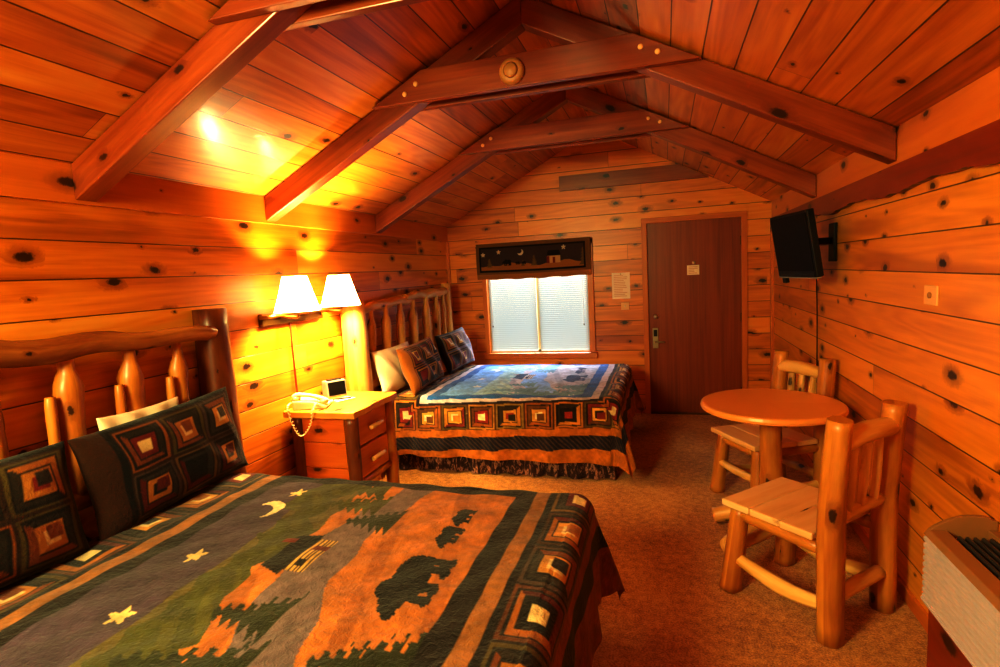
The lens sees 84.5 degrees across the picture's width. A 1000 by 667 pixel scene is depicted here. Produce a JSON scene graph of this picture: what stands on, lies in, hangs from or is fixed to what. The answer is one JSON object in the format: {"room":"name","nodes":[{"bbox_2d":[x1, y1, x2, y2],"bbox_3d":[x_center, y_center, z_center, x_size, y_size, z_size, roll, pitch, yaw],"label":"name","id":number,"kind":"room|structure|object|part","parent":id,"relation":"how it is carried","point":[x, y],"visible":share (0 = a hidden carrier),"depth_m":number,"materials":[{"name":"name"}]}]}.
{"room":"hotel room","nodes":[
{"label":"hotel room","id":0,"kind":"room"},
{"bbox_2d":[0,197,447,541],"bbox_3d":[-1.657,0.287,2.907,0.001,2.170,7.600,-1,7,17],"label":"wall","id":1,"kind":"structure","parent":0,"point":[66,268],"depth_m":2.90,"materials":[{"name":"brown wood"}]},
{"bbox_2d":[0,152,447,241],"bbox_3d":[-1.705,-0.696,2.796,0.023,0.168,7.598,-1,7,17],"label":"trim","id":2,"kind":"structure","parent":1,"relation":"attached to","point":[22,177],"depth_m":2.86,"materials":[{"name":"brown wood"}]},
{"bbox_2d":[258,274,361,392],"bbox_3d":[-1.231,0.071,3.737,0.344,0.933,0.814,-1,7,17],"label":"wall lamp","id":3,"kind":"object","parent":1,"relation":"attached to","point":[296,300],"visible":1,"depth_m":3.51,"materials":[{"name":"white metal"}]},
{"bbox_3d":[-1.403,-0.117,3.715,0.034,0.080,0.620,-1,7,17],"label":"plate","id":4,"kind":"part","parent":3,"relation":"part of","materials":[{"name":"brown wood"}]},
{"bbox_3d":[-1.346,-0.135,3.533,0.190,0.084,0.026,1,8,34],"label":"lamp arm","id":5,"kind":"part","parent":3,"relation":"part of","materials":[{"name":"gold metal"}]},
{"bbox_3d":[-1.394,0.233,3.738,0.013,0.630,0.020,2,8,38],"label":"lamp cord","id":6,"kind":"part","parent":3,"relation":"part of","materials":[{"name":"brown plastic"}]},
{"bbox_3d":[-1.288,-0.250,3.475,0.286,0.225,0.286,-1,7,17],"label":"lamp shade","id":7,"kind":"part","parent":3,"relation":"part of","materials":[{"name":"fabric"}]},
{"bbox_3d":[-1.282,-0.138,3.487,0.289,0.008,0.289,-1,7,17],"label":"trim","id":8,"kind":"part","parent":3,"relation":"part of","materials":[{"name":"gold metal"}]},
{"bbox_3d":[-1.207,-0.194,3.999,0.190,0.084,0.026,1,8,34],"label":"lamp arm","id":9,"kind":"part","parent":3,"relation":"part of","materials":[{"name":"gold metal"}]},
{"bbox_3d":[-1.149,-0.309,3.941,0.286,0.225,0.286,-1,7,17],"label":"lamp shade","id":10,"kind":"part","parent":3,"relation":"part of","materials":[{"name":"fabric"}]},
{"bbox_3d":[-1.143,-0.196,3.954,0.289,0.008,0.289,-1,7,17],"label":"trim","id":11,"kind":"part","parent":3,"relation":"part of","materials":[{"name":"gold metal"}]},
{"bbox_2d":[0,0,999,227],"bbox_3d":[-0.078,-1.251,2.241,3.470,0.900,7.600,-1,7,17],"label":"ceiling","id":12,"kind":"structure","parent":0,"point":[69,69],"depth_m":2.48,"materials":[{"name":"brown wood"}]},
{"bbox_2d":[71,0,429,201],"bbox_3d":[-0.590,-1.119,1.964,2.604,1.036,0.196,-1,7,17],"label":"roof truss","id":13,"kind":"object","parent":12,"relation":"attached to","point":[242,29],"visible":1,"depth_m":2.12,"materials":[{"name":"brown wood"}]},
{"bbox_2d":[447,140,771,412],"bbox_3d":[1.060,-0.647,5.972,3.470,3.070,0.001,-1,7,17],"label":"wall","id":14,"kind":"structure","parent":0,"point":[533,207],"depth_m":5.92,"materials":[{"name":"brown wood"}]},
{"bbox_2d":[446,242,453,330],"bbox_3d":[-0.564,-0.075,6.514,0.035,1.990,0.032,-1,7,17],"label":"trim","id":15,"kind":"structure","parent":14,"relation":"attached to","point":[447,243],"depth_m":6.43,"materials":[{"name":"brown wood"}]},
{"bbox_2d":[482,237,597,358],"bbox_3d":[0.426,-0.375,6.208,1.310,1.315,0.145,-1,7,17],"label":"window","id":16,"kind":"structure","parent":14,"relation":"in","point":[592,353],"depth_m":6.22,"materials":[{"name":"brown wood"}]},
{"bbox_2d":[489,278,538,351],"bbox_3d":[0.145,-0.368,6.301,0.553,1.174,0.041,-1,7,17],"label":"window blind","id":17,"kind":"object","parent":16,"relation":"attached to","point":[516,331],"visible":0.73,"depth_m":6.32,"materials":[{"name":"plastic"}]},
{"bbox_3d":[0.177,0.206,6.368,0.553,0.016,0.024,-1,7,17],"label":"rail","id":18,"kind":"part","parent":17,"relation":"part of","materials":[{"name":"white paint"}]},
{"bbox_2d":[475,237,591,279],"bbox_3d":[0.356,-0.819,6.111,1.320,0.414,0.038,-1,7,17],"label":"window valance","id":19,"kind":"object","parent":16,"relation":"attached to","point":[565,257],"visible":1,"depth_m":6.09,"materials":[{"name":"fabric"}]},
{"bbox_3d":[0.437,-0.379,6.262,1.160,1.180,0.035,-1,7,17],"label":"sash frame","id":20,"kind":"part","parent":16,"relation":"part of","materials":[{"name":"beige plastic"}]},
{"bbox_3d":[0.455,0.248,6.260,1.310,0.065,0.110,-1,7,17],"label":"sill","id":21,"kind":"part","parent":16,"relation":"part of","materials":[{"name":"brown wood"}]},
{"bbox_2d":[538,275,589,351],"bbox_3d":[0.703,-0.380,6.133,0.553,1.174,0.041,-1,7,17],"label":"window blind","id":22,"kind":"object","parent":16,"relation":"attached to","point":[558,334],"visible":0.66,"depth_m":6.15,"materials":[{"name":"plastic"}]},
{"bbox_3d":[0.735,0.194,6.200,0.553,0.016,0.024,-1,7,17],"label":"rail","id":23,"kind":"part","parent":22,"relation":"part of","materials":[{"name":"white paint"}]},
{"bbox_2d":[612,272,629,298],"bbox_3d":[1.300,-0.513,5.910,0.190,0.280,0.012,-1,7,17],"label":"notice sheet","id":24,"kind":"object","parent":14,"relation":"attached to","point":[620,281],"visible":1,"depth_m":5.91,"materials":[{"name":"paper"}]},
{"bbox_2d":[621,302,628,309],"bbox_3d":[1.347,-0.295,5.922,0.085,0.080,0.016,-1,7,17],"label":"switch plate","id":25,"kind":"object","parent":14,"relation":"attached to","point":[624,305],"visible":1,"depth_m":5.92,"materials":[{"name":"beige plastic"}]},
{"bbox_2d":[559,164,708,190],"bbox_3d":[1.370,-1.633,5.737,1.520,0.155,0.035,-1,7,17],"label":"trim","id":26,"kind":"structure","parent":14,"relation":"attached to","point":[667,172],"depth_m":5.73,"materials":[{"name":"brown wood"}]},
{"bbox_2d":[641,211,747,414],"bbox_3d":[2.027,-0.178,5.742,1.025,2.085,0.120,-1,7,17],"label":"door","id":27,"kind":"structure","parent":14,"relation":"in","point":[696,326],"depth_m":5.74,"materials":[{"name":"brown wood"}]},
{"bbox_3d":[1.665,0.050,5.886,0.060,0.220,0.010,-1,7,17],"label":"lock plate","id":28,"kind":"part","parent":27,"relation":"part of","materials":[{"name":"metal"}]},
{"bbox_2d":[687,265,698,274],"bbox_3d":[2.001,-0.658,5.699,0.120,0.100,0.004,-1,7,17],"label":"notice","id":29,"kind":"object","parent":27,"relation":"attached to","point":[691,269],"visible":1,"depth_m":5.70,"materials":[{"name":"paper"}]},
{"bbox_2d":[770,232,773,388],"bbox_3d":[2.737,-0.085,5.526,0.035,1.870,0.032,-1,7,17],"label":"trim","id":30,"kind":"structure","parent":14,"relation":"attached to","point":[771,235],"depth_m":5.49,"materials":[{"name":"brown wood"}]},
{"bbox_2d":[379,413,927,666],"bbox_3d":[0.061,1.330,2.523,3.670,0.001,7.800,-1,7,17],"label":"floor","id":31,"kind":"structure","parent":0,"point":[659,528],"depth_m":2.80,"materials":[{"name":"orange carpet"}]},
{"bbox_2d":[0,308,246,511],"bbox_3d":[-0.866,0.687,1.927,2.067,1.505,1.937,-1,7,17],"label":"headboard","id":32,"kind":"object","parent":31,"relation":"on","point":[65,414],"visible":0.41,"depth_m":2.41,"materials":[{"name":"brown wood"}]},
{"bbox_3d":[-1.751,0.686,2.196,0.100,0.110,1.641,-1,7,17],"label":"headboard rail","id":33,"kind":"part","parent":32,"relation":"part of","materials":[{"name":"brown wood"}]},
{"bbox_3d":[-1.774,0.045,2.128,0.121,0.179,1.654,-1,7,17],"label":"headboard rail","id":34,"kind":"part","parent":32,"relation":"part of","materials":[{"name":"brown wood"}]},
{"bbox_2d":[96,396,178,430],"bbox_3d":[-1.599,0.547,2.501,0.101,0.440,0.402,-2,6,12],"label":"pillow","id":35,"kind":"object","parent":32,"relation":"on","point":[107,422],"visible":0.15,"depth_m":2.43,"materials":[{"name":"white fabric"}]},
{"bbox_3d":[-1.521,0.608,3.039,0.173,1.491,0.175,-1,7,17],"label":"headboard post","id":36,"kind":"part","parent":32,"relation":"part of","materials":[{"name":"brown wood"}]},
{"bbox_2d":[0,472,624,666],"bbox_3d":[-0.637,1.065,1.898,1.976,0.575,1.848,-1,7,17],"label":"patchwork quilt","id":37,"kind":"object","parent":32,"relation":"on","point":[243,569],"visible":0.99,"depth_m":1.79,"materials":[{"name":"fabric"}]},
{"bbox_2d":[0,441,90,587],"bbox_3d":[-1.720,0.649,1.746,0.216,0.442,0.727,-1,7,22],"label":"pillow sham","id":38,"kind":"object","parent":37,"relation":"on","point":[41,528],"visible":1,"depth_m":1.90,"materials":[{"name":"fabric"}]},
{"bbox_2d":[67,387,247,540],"bbox_3d":[-1.493,0.551,2.507,0.192,0.457,0.836,-1,6,15],"label":"pillow sham","id":39,"kind":"object","parent":37,"relation":"on","point":[131,471],"visible":0.99,"depth_m":2.35,"materials":[{"name":"fabric"}]},
{"bbox_2d":[283,391,399,482],"bbox_3d":[-1.057,0.853,3.844,0.529,0.780,0.618,-1,7,17],"label":"nightstand","id":40,"kind":"object","parent":31,"relation":"on","point":[354,439],"visible":0.86,"depth_m":3.62,"materials":[{"name":"brown wood"}]},
{"bbox_3d":[-1.319,0.908,3.677,0.095,0.734,0.091,-1,7,17],"label":"leg","id":41,"kind":"part","parent":40,"relation":"part of","materials":[{"name":"brown wood"}]},
{"bbox_2d":[286,393,332,436],"bbox_3d":[-1.253,0.515,3.615,0.251,0.263,0.284,-3,6,-3],"label":"telephone","id":42,"kind":"object","parent":40,"relation":"on","point":[300,401],"visible":1,"depth_m":3.59,"materials":[{"name":"beige plastic"}]},
{"bbox_3d":[-1.274,0.552,3.550,0.215,0.207,0.107,-1,7,17],"label":"phone cord","id":43,"kind":"part","parent":42,"relation":"part of","materials":[{"name":"beige plastic"}]},
{"bbox_3d":[-1.138,0.787,3.608,0.370,0.490,0.028,-1,7,17],"label":"panel","id":44,"kind":"part","parent":40,"relation":"part of","materials":[{"name":"brown wood"}]},
{"bbox_2d":[322,377,346,397],"bbox_3d":[-1.198,0.389,3.982,0.150,0.123,0.094,-8,8,-41],"label":"clock radio","id":45,"kind":"object","parent":40,"relation":"on","point":[334,387],"visible":0.94,"depth_m":3.95,"materials":[{"name":"white plastic"}]},
{"bbox_2d":[328,380,345,395],"bbox_3d":[-1.171,0.394,3.951,0.128,0.094,0.012,-8,8,-41],"label":"clock","id":46,"kind":"object","parent":45,"relation":"on","point":[335,387],"depth_m":3.95,"materials":[{"name":"black plastic"}]},
{"bbox_2d":[332,396,355,402],"bbox_3d":[-1.093,0.454,3.831,0.100,0.017,0.140,2,8,42],"label":"notepad","id":47,"kind":"object","parent":40,"relation":"on","point":[346,398],"visible":0.99,"depth_m":3.81,"materials":[{"name":"white paper"}]},
{"bbox_3d":[-0.935,0.900,3.561,0.091,0.734,0.098,-1,7,17],"label":"leg","id":48,"kind":"part","parent":40,"relation":"part of","materials":[{"name":"brown wood"}]},
{"bbox_3d":[-1.039,0.624,3.810,0.350,0.200,0.380,-1,7,17],"label":"drawer","id":49,"kind":"part","parent":40,"relation":"part of","materials":[{"name":"brown wood"}]},
{"bbox_3d":[-1.027,0.840,3.833,0.350,0.205,0.380,-1,7,17],"label":"drawer","id":50,"kind":"part","parent":40,"relation":"part of","materials":[{"name":"brown wood"}]},
{"bbox_3d":[-0.837,0.616,3.753,0.038,0.036,0.164,-1,7,17],"label":"handle","id":51,"kind":"part","parent":40,"relation":"part of","materials":[{"name":"brown wood"}]},
{"bbox_3d":[-0.861,0.969,3.800,0.052,0.050,0.430,-1,7,17],"label":"rail","id":52,"kind":"part","parent":40,"relation":"part of","materials":[{"name":"brown wood"}]},
{"bbox_3d":[-0.824,0.832,3.777,0.039,0.039,0.164,-1,7,17],"label":"handle","id":53,"kind":"part","parent":40,"relation":"part of","materials":[{"name":"brown wood"}]},
{"bbox_3d":[-0.799,0.843,4.017,0.096,0.734,0.092,-1,7,17],"label":"leg","id":54,"kind":"part","parent":40,"relation":"part of","materials":[{"name":"brown wood"}]},
{"bbox_2d":[341,283,618,480],"bbox_3d":[0.048,0.297,4.967,2.056,1.520,2.074,-1,7,17],"label":"bed","id":55,"kind":"object","parent":31,"relation":"on","point":[359,336],"visible":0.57,"depth_m":4.45,"materials":[{"name":"brown wood"}]},
{"bbox_3d":[-1.105,0.467,4.349,0.199,1.441,0.202,-1,7,17],"label":"headboard post","id":56,"kind":"part","parent":55,"relation":"part of","materials":[{"name":"beige wood"}]},
{"bbox_3d":[-0.993,-0.259,4.773,0.102,0.126,0.945,-1,7,17],"label":"headboard rail","id":57,"kind":"part","parent":55,"relation":"part of","materials":[{"name":"brown wood"}]},
{"bbox_3d":[-0.828,0.304,5.268,0.103,0.105,1.841,-1,7,17],"label":"headboard rail","id":58,"kind":"part","parent":55,"relation":"part of","materials":[{"name":"brown wood"}]},
{"bbox_3d":[-0.760,-0.402,5.553,0.115,0.114,0.954,-1,7,17],"label":"headboard rail","id":59,"kind":"part","parent":55,"relation":"part of","materials":[{"name":"brown wood"}]},
{"bbox_3d":[-0.561,0.199,6.168,0.120,1.520,0.112,-1,7,17],"label":"headboard post","id":60,"kind":"part","parent":55,"relation":"part of","materials":[{"name":"brown wood"}]},
{"bbox_2d":[394,364,643,479],"bbox_3d":[0.287,0.685,5.038,1.943,0.581,1.818,-1,7,17],"label":"patchwork quilt","id":61,"kind":"object","parent":55,"relation":"on","point":[544,413],"visible":0.98,"depth_m":4.36,"materials":[{"name":"fabric"}]},
{"bbox_2d":[370,341,408,391],"bbox_3d":[-0.891,0.292,4.738,0.154,0.369,0.662,-1,6,16],"label":"pillow","id":62,"kind":"object","parent":61,"relation":"on","point":[389,372],"visible":0.63,"depth_m":4.55,"materials":[{"name":"white fabric"}]},
{"bbox_2d":[396,336,443,394],"bbox_3d":[-0.689,0.266,4.864,0.232,0.397,0.765,-2,6,12],"label":"pillow sham","id":63,"kind":"object","parent":61,"relation":"on","point":[420,362],"visible":1,"depth_m":4.66,"materials":[{"name":"fabric"}]},
{"bbox_2d":[435,327,474,374],"bbox_3d":[-0.455,0.164,5.685,0.239,0.395,0.712,-1,7,21],"label":"pillow sham","id":64,"kind":"object","parent":61,"relation":"on","point":[455,350],"visible":1,"depth_m":5.50,"materials":[{"name":"fabric"}]},
{"bbox_2d":[710,350,836,492],"bbox_3d":[1.793,0.633,3.654,0.603,0.966,0.523,-4,6,-11],"label":"chair","id":65,"kind":"object","parent":31,"relation":"on","point":[744,437],"visible":0.56,"depth_m":3.60,"materials":[{"name":"brown wood"}]},
{"bbox_3d":[1.530,0.895,3.835,0.117,0.434,0.115,-4,6,-11],"label":"leg","id":66,"kind":"part","parent":65,"relation":"part of","materials":[{"name":"brown wood"}]},
{"bbox_3d":[1.580,0.738,3.621,0.058,0.064,0.360,-4,6,-11],"label":"rail","id":67,"kind":"part","parent":65,"relation":"part of","materials":[{"name":"brown wood"}]},
{"bbox_3d":[1.611,0.934,3.438,0.118,0.434,0.118,-4,6,-11],"label":"leg","id":68,"kind":"part","parent":65,"relation":"part of","materials":[{"name":"brown wood"}]},
{"bbox_3d":[1.981,0.593,3.900,0.121,0.960,0.095,-4,6,-11],"label":"post","id":69,"kind":"part","parent":65,"relation":"part of","materials":[{"name":"brown wood"}]},
{"bbox_3d":[2.018,0.234,3.662,0.101,0.100,0.424,-4,6,-11],"label":"rail","id":70,"kind":"part","parent":65,"relation":"part of","materials":[{"name":"brown wood"}]},
{"bbox_3d":[1.836,0.740,3.476,0.440,0.063,0.059,-4,6,-9],"label":"seat rail","id":71,"kind":"part","parent":65,"relation":"part of","materials":[{"name":"brown wood"}]},
{"bbox_3d":[2.064,0.632,3.499,0.125,0.960,0.093,-4,6,-11],"label":"post","id":72,"kind":"part","parent":65,"relation":"part of","materials":[{"name":"brown wood"}]},
{"bbox_2d":[700,389,848,550],"bbox_3d":[1.599,0.781,3.243,0.774,0.762,0.800,-1,7,17],"label":"round table","id":73,"kind":"object","parent":31,"relation":"on","point":[772,410],"visible":0.6,"depth_m":3.18,"materials":[{"name":"brown wood"}]},
{"bbox_2d":[719,399,908,648],"bbox_3d":[1.418,0.776,2.534,0.523,0.966,0.603,-7,7,-29],"label":"chair","id":74,"kind":"object","parent":31,"relation":"on","point":[860,459],"visible":1,"depth_m":2.37,"materials":[{"name":"brown wood"}]},
{"bbox_3d":[1.137,1.043,2.676,0.118,0.434,0.118,-7,7,-29],"label":"leg","id":75,"kind":"part","parent":74,"relation":"part of","materials":[{"name":"brown wood"}]},
{"bbox_3d":[1.255,0.883,2.451,0.059,0.063,0.440,-6,7,-27],"label":"seat rail","id":76,"kind":"part","parent":74,"relation":"part of","materials":[{"name":"brown wood"}]},
{"bbox_3d":[1.490,1.002,2.872,0.115,0.434,0.117,-7,7,-29],"label":"leg","id":77,"kind":"part","parent":74,"relation":"part of","materials":[{"name":"brown wood"}]},
{"bbox_3d":[1.355,0.809,2.230,0.093,0.960,0.125,-7,7,-29],"label":"post","id":78,"kind":"part","parent":74,"relation":"part of","materials":[{"name":"brown wood"}]},
{"bbox_3d":[1.590,0.844,2.638,0.060,0.061,0.440,-7,7,-31],"label":"seat rail","id":79,"kind":"part","parent":74,"relation":"part of","materials":[{"name":"brown wood"}]},
{"bbox_3d":[1.524,0.738,2.337,0.412,0.058,0.052,-7,7,-29],"label":"rail","id":80,"kind":"part","parent":74,"relation":"part of","materials":[{"name":"brown wood"}]},
{"bbox_3d":[1.522,0.412,2.275,0.424,0.100,0.101,-7,7,-29],"label":"rail","id":81,"kind":"part","parent":74,"relation":"part of","materials":[{"name":"brown wood"}]},
{"bbox_3d":[1.712,0.768,2.430,0.095,0.960,0.121,-7,7,-29],"label":"post","id":82,"kind":"part","parent":74,"relation":"part of","materials":[{"name":"brown wood"}]},
{"bbox_2d":[927,610,972,666],"bbox_3d":[1.414,1.185,1.364,0.174,0.393,1.118,-1,7,17],"label":"plinth","id":83,"kind":"object","parent":31,"relation":"on","point":[942,651],"visible":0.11,"depth_m":1.82,"materials":[{"name":"red wood"}]},
{"bbox_2d":[920,515,999,666],"bbox_3d":[1.394,0.832,1.333,0.207,0.316,1.132,-1,7,17],"label":"air conditioner","id":84,"kind":"object","parent":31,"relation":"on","point":[961,576],"visible":1,"depth_m":1.70,"materials":[{"name":"beige plastic"}]},
{"bbox_2d":[957,536,999,579],"bbox_3d":[1.400,0.741,1.292,0.109,0.019,1.080,-1,7,17],"label":"vent","id":85,"kind":"object","parent":84,"relation":"attached to","point":[985,553],"depth_m":1.72,"materials":[{"name":"black metal"}]},
{"bbox_2d":[774,164,999,612],"bbox_3d":[1.664,0.218,1.905,0.001,2.170,7.600,-1,7,17],"label":"wall","id":86,"kind":"structure","parent":0,"point":[942,360],"depth_m":2.35,"materials":[{"name":"brown wood"}]},
{"bbox_2d":[770,208,823,282],"bbox_3d":[1.912,-0.547,3.538,0.137,0.454,0.560,-2,6,6],"label":"television","id":87,"kind":"object","parent":86,"relation":"attached to","point":[795,236],"visible":1,"depth_m":3.44,"materials":[{"name":"black plastic"}]},
{"bbox_2d":[816,279,817,365],"bbox_3d":[2.177,0.107,3.797,0.013,1.204,0.315,1,7,33],"label":"cable","id":88,"kind":"object","parent":86,"relation":"attached to","point":[816,279],"visible":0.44,"depth_m":3.90,"materials":[{"name":"black plastic"}]},
{"bbox_2d":[818,222,836,260],"bbox_3d":[2.038,-0.579,3.522,0.183,0.240,0.120,-1,7,17],"label":"bracket","id":89,"kind":"object","parent":86,"relation":"attached to","point":[831,240],"visible":0.7,"depth_m":3.48,"materials":[{"name":"black metal"}]},
{"bbox_3d":[2.031,-0.585,3.524,0.168,0.052,0.061,-1,7,17],"label":"swing arm","id":90,"kind":"part","parent":89,"relation":"part of","materials":[{"name":"black plastic"}]},
{"bbox_3d":[2.117,-0.580,3.499,0.019,0.240,0.120,-1,7,17],"label":"wall plate","id":91,"kind":"part","parent":89,"relation":"part of","materials":[{"name":"black plastic"}]},
{"bbox_2d":[786,427,927,633],"bbox_3d":[1.712,1.262,2.006,0.019,0.070,7.570,-1,7,17],"label":"baseboard","id":92,"kind":"structure","parent":86,"relation":"attached to","point":[920,613],"depth_m":2.53,"materials":[{"name":"brown wood"}]},
{"bbox_2d":[770,119,999,231],"bbox_3d":[1.606,-0.613,1.818,0.036,0.135,7.600,-1,7,17],"label":"trim","id":93,"kind":"structure","parent":86,"relation":"attached to","point":[980,146],"depth_m":2.26,"materials":[{"name":"red wood"}]},
{"bbox_2d":[264,0,896,221],"bbox_3d":[0.144,-1.269,2.977,3.430,1.036,0.196,-1,7,17],"label":"roof truss","id":94,"kind":"object","parent":93,"relation":"on","point":[592,52],"visible":0.99,"depth_m":2.85,"materials":[{"name":"brown wood"}]},
{"bbox_2d":[499,58,524,85],"bbox_3d":[0.058,-1.373,2.872,0.136,0.136,0.046,-1,7,17],"label":"smoke detector","id":95,"kind":"object","parent":94,"relation":"attached to","point":[512,70],"visible":1,"depth_m":2.86,"materials":[{"name":"beige plastic"}]},
{"bbox_2d":[375,87,815,232],"bbox_3d":[0.539,-1.435,4.299,3.430,1.036,0.196,-1,7,17],"label":"roof truss","id":96,"kind":"object","parent":93,"relation":"on","point":[617,119],"visible":0.89,"depth_m":4.18,"materials":[{"name":"brown wood"}]},
{"bbox_2d":[772,66,999,217],"bbox_3d":[1.605,-0.757,1.799,0.023,0.185,7.598,-1,7,17],"label":"trim","id":97,"kind":"structure","parent":86,"relation":"attached to","point":[976,105],"depth_m":2.21,"materials":[{"name":"brown wood"}]},
{"bbox_2d":[924,285,938,305],"bbox_3d":[1.748,-0.155,2.235,0.016,0.080,0.115,-1,7,17],"label":"outlet plate","id":98,"kind":"object","parent":86,"relation":"attached to","point":[931,292],"visible":1,"depth_m":2.22,"materials":[{"name":"beige plastic"}]}
]}

